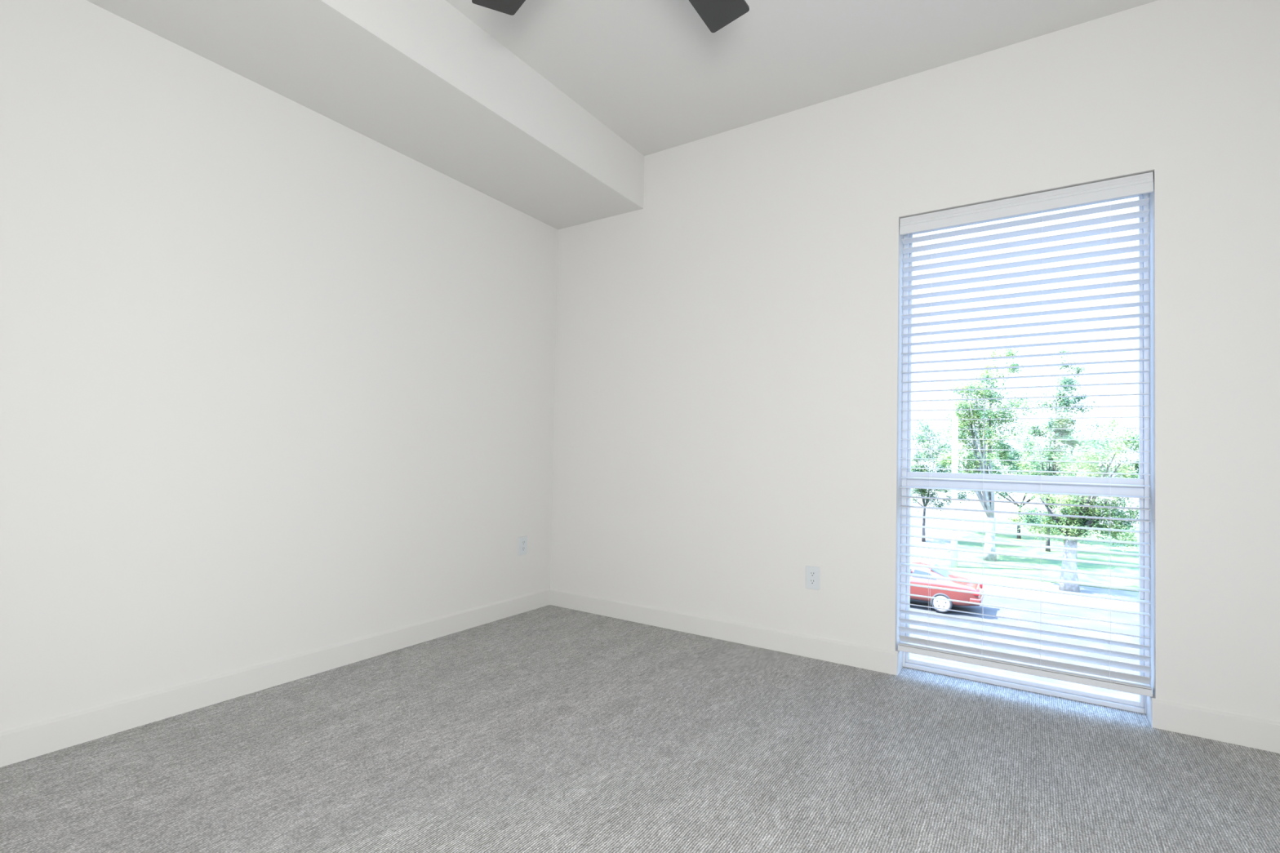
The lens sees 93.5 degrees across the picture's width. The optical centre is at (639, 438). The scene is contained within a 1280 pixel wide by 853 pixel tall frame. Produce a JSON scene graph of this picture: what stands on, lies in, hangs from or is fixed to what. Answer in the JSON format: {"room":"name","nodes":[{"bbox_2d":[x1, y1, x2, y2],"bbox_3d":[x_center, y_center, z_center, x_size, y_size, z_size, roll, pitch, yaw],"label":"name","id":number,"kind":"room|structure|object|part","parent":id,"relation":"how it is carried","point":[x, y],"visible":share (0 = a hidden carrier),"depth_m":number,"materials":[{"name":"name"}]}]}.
{"room":"empty bedroom","nodes":[
{"label":"empty bedroom","id":0,"kind":"room"},
{"bbox_2d":[0,0,558,731],"bbox_3d":[-1.654,-0.383,2.616,0.150,2.891,4.065,0,-2,33],"label":"wall","id":1,"kind":"structure","parent":0,"point":[277,380],"depth_m":2.44,"materials":[{"name":"white paint"}]},
{"bbox_2d":[0,587,551,767],"bbox_3d":[-1.625,1.007,2.518,0.012,0.110,3.720,0,-2,33],"label":"baseboard","id":2,"kind":"structure","parent":1,"relation":"attached to","point":[22,743],"depth_m":2.43,"materials":[{"name":"white paint"}]},
{"bbox_2d":[86,0,644,229],"bbox_3d":[-1.287,-1.661,2.396,0.699,0.332,3.720,0,-2,33],"label":"soffit","id":3,"kind":"object","parent":1,"relation":"attached to","point":[421,80],"depth_m":2.64,"materials":[{"name":"white paint"}]},
{"bbox_2d":[518,536,527,555],"bbox_3d":[-0.749,0.686,3.855,0.009,0.117,0.074,0,-2,33],"label":"electrical outlet","id":4,"kind":"object","parent":1,"relation":"attached to","point":[522,541],"visible":1,"depth_m":3.85,"materials":[{"name":"white plastic"}]},
{"bbox_2d":[0,604,1279,852],"bbox_3d":[-0.106,1.127,1.545,3.920,0.120,4.065,0,-2,33],"label":"floor","id":5,"kind":"structure","parent":0,"point":[549,728],"depth_m":1.98,"materials":[{"name":"carpet"}]},
{"bbox_2d":[445,0,1157,155],"bbox_3d":[-0.048,-1.898,1.620,3.920,0.150,4.065,0,-2,33],"label":"ceiling","id":6,"kind":"structure","parent":0,"point":[653,73],"depth_m":2.74,"materials":[{"name":"white paint"}]},
{"bbox_2d":[471,0,749,32],"bbox_3d":[-0.045,-1.664,1.637,1.442,0.316,1.384,0,-2,33],"label":"ceiling fan","id":7,"kind":"object","parent":6,"relation":"hanging from","point":[716,15],"visible":1,"depth_m":2.15,"materials":[{"name":"grey metal"}]},
{"bbox_3d":[-0.356,-1.549,1.944,0.158,0.027,0.572,2,-2,-39],"label":"blade","id":8,"kind":"part","parent":7,"relation":"part of","materials":[{"name":"grey"}]},
{"bbox_3d":[0.180,-1.538,1.971,0.158,0.027,0.572,0,-2,33],"label":"blade","id":9,"kind":"part","parent":7,"relation":"part of","materials":[{"name":"grey"}]},
{"bbox_2d":[550,0,1279,721],"bbox_3d":[0.983,-0.317,3.200,3.620,2.891,0.195,0,-2,33],"label":"wall","id":10,"kind":"structure","parent":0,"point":[727,424],"depth_m":2.98,"materials":[{"name":"white paint"}]},
{"bbox_2d":[805,565,820,590],"bbox_3d":[0.889,0.716,3.100,0.074,0.117,0.009,0,-2,33],"label":"electrical outlet","id":11,"kind":"object","parent":10,"relation":"attached to","point":[812,573],"visible":1,"depth_m":3.10,"materials":[{"name":"white plastic"}]},
{"bbox_2d":[808,578,815,584],"bbox_3d":[0.888,0.736,3.098,0.034,0.028,0.005,0,-2,33],"label":"receptacle","id":12,"kind":"object","parent":11,"relation":"attached to","point":[811,581],"depth_m":3.10,"materials":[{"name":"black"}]},
{"bbox_2d":[808,571,815,577],"bbox_3d":[0.889,0.697,3.099,0.034,0.028,0.005,0,-2,33],"label":"receptacle","id":13,"kind":"object","parent":11,"relation":"attached to","point":[811,574],"depth_m":3.10,"materials":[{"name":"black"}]},
{"bbox_2d":[549,587,1279,753],"bbox_3d":[0.936,1.071,3.135,3.596,0.110,0.147,0,-2,33],"label":"baseboard","id":14,"kind":"structure","parent":10,"relation":"attached to","point":[1254,732],"depth_m":3.02,"materials":[{"name":"white paint"}]},
{"bbox_2d":[900,193,1150,714],"bbox_3d":[1.736,0.029,2.792,0.954,2.207,0.090,0,-2,33],"label":"window","id":15,"kind":"structure","parent":10,"relation":"attached to","point":[1119,702],"depth_m":2.69,"materials":[{"name":"white plastic"}]},
{"bbox_3d":[1.722,0.680,2.768,0.915,0.865,0.040,0,-2,33],"label":"sash","id":16,"kind":"part","parent":15,"relation":"part of","materials":[{"name":"white plastic"}]},
{"bbox_3d":[1.747,-0.443,2.801,0.915,1.219,0.028,0,-2,33],"label":"sash","id":17,"kind":"part","parent":15,"relation":"part of","materials":[{"name":"clear glass"}]},
{"bbox_3d":[1.728,0.207,2.774,0.915,0.081,0.054,0,-2,33],"label":"meeting rail","id":18,"kind":"part","parent":15,"relation":"part of","materials":[{"name":"white plastic"}]},
{"bbox_2d":[897,172,1153,697],"bbox_3d":[1.662,-0.025,2.678,0.947,2.096,0.074,0,-2,33],"label":"blind","id":19,"kind":"object","parent":10,"relation":"attached to","point":[1141,184],"visible":1,"depth_m":2.64,"materials":[{"name":"white plastic"}]},
{"bbox_3d":[1.383,-0.014,2.868,0.003,2.020,0.061,0,-2,32],"label":"ladder cord","id":20,"kind":"part","parent":19,"relation":"part of","materials":[{"name":"white fabric"}]},
{"bbox_3d":[1.569,-0.014,2.747,0.005,2.020,0.061,0,-2,34],"label":"ladder cord","id":21,"kind":"part","parent":19,"relation":"part of","materials":[{"name":"white fabric"}]},
{"bbox_3d":[1.646,1.009,2.656,0.939,0.028,0.052,0,-2,33],"label":"rail","id":22,"kind":"part","parent":19,"relation":"part of","materials":[{"name":"white plastic"}]},
{"bbox_3d":[1.751,-0.013,2.627,0.004,2.020,0.061,0,-2,31],"label":"ladder cord","id":23,"kind":"part","parent":19,"relation":"part of","materials":[{"name":"white fabric"}]},
{"bbox_3d":[1.948,-0.013,2.498,0.005,2.020,0.061,0,-2,33],"label":"ladder cord","id":24,"kind":"part","parent":19,"relation":"part of","materials":[{"name":"white fabric"}]},
{"label":"outside","id":25,"kind":"structure","parent":0,"visible":0},
{"bbox_2d":[933,516,1138,591],"bbox_3d":[47.960,6.809,24.662,61.300,0.315,32.000,0,-2,33],"label":"lawn","id":26,"kind":"structure","parent":25,"point":[1095,545],"depth_m":32.27,"materials":[{"name":"green plant"}]},
{"bbox_2d":[942,404,958,567],"bbox_3d":[14.879,2.237,28.929,0.734,7.796,0.300,0,-2,33],"label":"post","id":27,"kind":"object","parent":26,"relation":"on","point":[954,423],"visible":0.82,"depth_m":28.72,"materials":[{"name":"white metal"}]},
{"bbox_3d":[14.916,-1.291,29.037,0.660,0.736,0.180,0,-2,33],"label":"arm","id":28,"kind":"part","parent":27,"relation":"part of","materials":[{"name":"white paint"}]},
{"bbox_3d":[15.055,2.535,28.803,0.300,7.200,0.300,0,-2,33],"label":"post","id":29,"kind":"part","parent":27,"relation":"part of","materials":[{"name":"white metal"}]},
{"bbox_2d":[930,343,1054,561],"bbox_3d":[18.047,0.765,31.218,5.708,11.081,4.308,0,-2,39],"label":"leafy tree","id":30,"kind":"object","parent":26,"relation":"on","point":[971,414],"visible":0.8,"depth_m":30.93,"materials":[{"name":"green plant"}]},
{"bbox_2d":[947,437,1108,538],"bbox_3d":[24.880,3.279,39.867,9.932,6.743,3.854,0,-2,33],"label":"leafy tree","id":31,"kind":"object","parent":26,"relation":"on","point":[1033,442],"visible":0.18,"depth_m":39.72,"materials":[{"name":"green plant"}]},
{"bbox_2d":[1006,345,1113,551],"bbox_3d":[23.711,0.542,34.204,5.048,11.887,3.639,0,-2,42],"label":"leafy tree","id":32,"kind":"object","parent":26,"relation":"on","point":[1059,433],"visible":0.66,"depth_m":33.92,"materials":[{"name":"green plant"}]},
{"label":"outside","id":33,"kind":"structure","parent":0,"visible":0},
{"bbox_2d":[910,488,1138,565],"bbox_3d":[45.473,7.551,56.169,100.000,0.300,82.000,0,-2,33],"label":"road","id":34,"kind":"structure","parent":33,"point":[1006,507],"depth_m":55.27,"materials":[{"name":"grey asphalt"}]},
{"bbox_2d":[911,417,959,542],"bbox_3d":[17.798,2.569,37.556,4.645,7.776,3.915,0,-2,33],"label":"leafy tree","id":35,"kind":"object","parent":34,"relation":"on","point":[923,492],"visible":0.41,"depth_m":37.10,"materials":[{"name":"green plant"}]},
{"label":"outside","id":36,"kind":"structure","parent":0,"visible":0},
{"bbox_2d":[949,571,1138,612],"bbox_3d":[21.805,6.200,20.055,100.000,0.300,4.400,0,-2,33],"label":"pavement","id":37,"kind":"structure","parent":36,"point":[1086,601],"depth_m":23.54,"materials":[{"name":"grey concrete"}]},
{"bbox_2d":[1003,409,1138,592],"bbox_3d":[17.696,2.466,23.820,5.392,7.301,4.025,1,-1,16],"label":"leafy tree","id":38,"kind":"object","parent":37,"relation":"on","point":[1083,500],"visible":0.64,"depth_m":23.68,"materials":[{"name":"green plant"}]},
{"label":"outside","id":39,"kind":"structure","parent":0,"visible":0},
{"bbox_2d":[909,595,1139,699],"bbox_3d":[14.299,5.781,8.602,100.000,0.280,23.000,0,-2,33],"label":"road","id":40,"kind":"structure","parent":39,"point":[1003,602],"depth_m":18.48,"materials":[{"name":"grey asphalt"}]},
{"bbox_2d":[910,561,984,613],"bbox_3d":[9.662,5.136,21.498,4.499,1.432,1.810,0,-2,33],"label":"car","id":41,"kind":"object","parent":40,"relation":"on","point":[971,597],"visible":0.38,"depth_m":20.25,"materials":[{"name":"red paint"}]},
{"bbox_2d":[973,589,980,595],"bbox_3d":[11.071,5.056,19.776,0.165,0.160,0.300,0,-2,33],"label":"tail lamp","id":42,"kind":"object","parent":41,"relation":"attached to","point":[975,590],"depth_m":19.69,"materials":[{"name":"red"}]}
]}

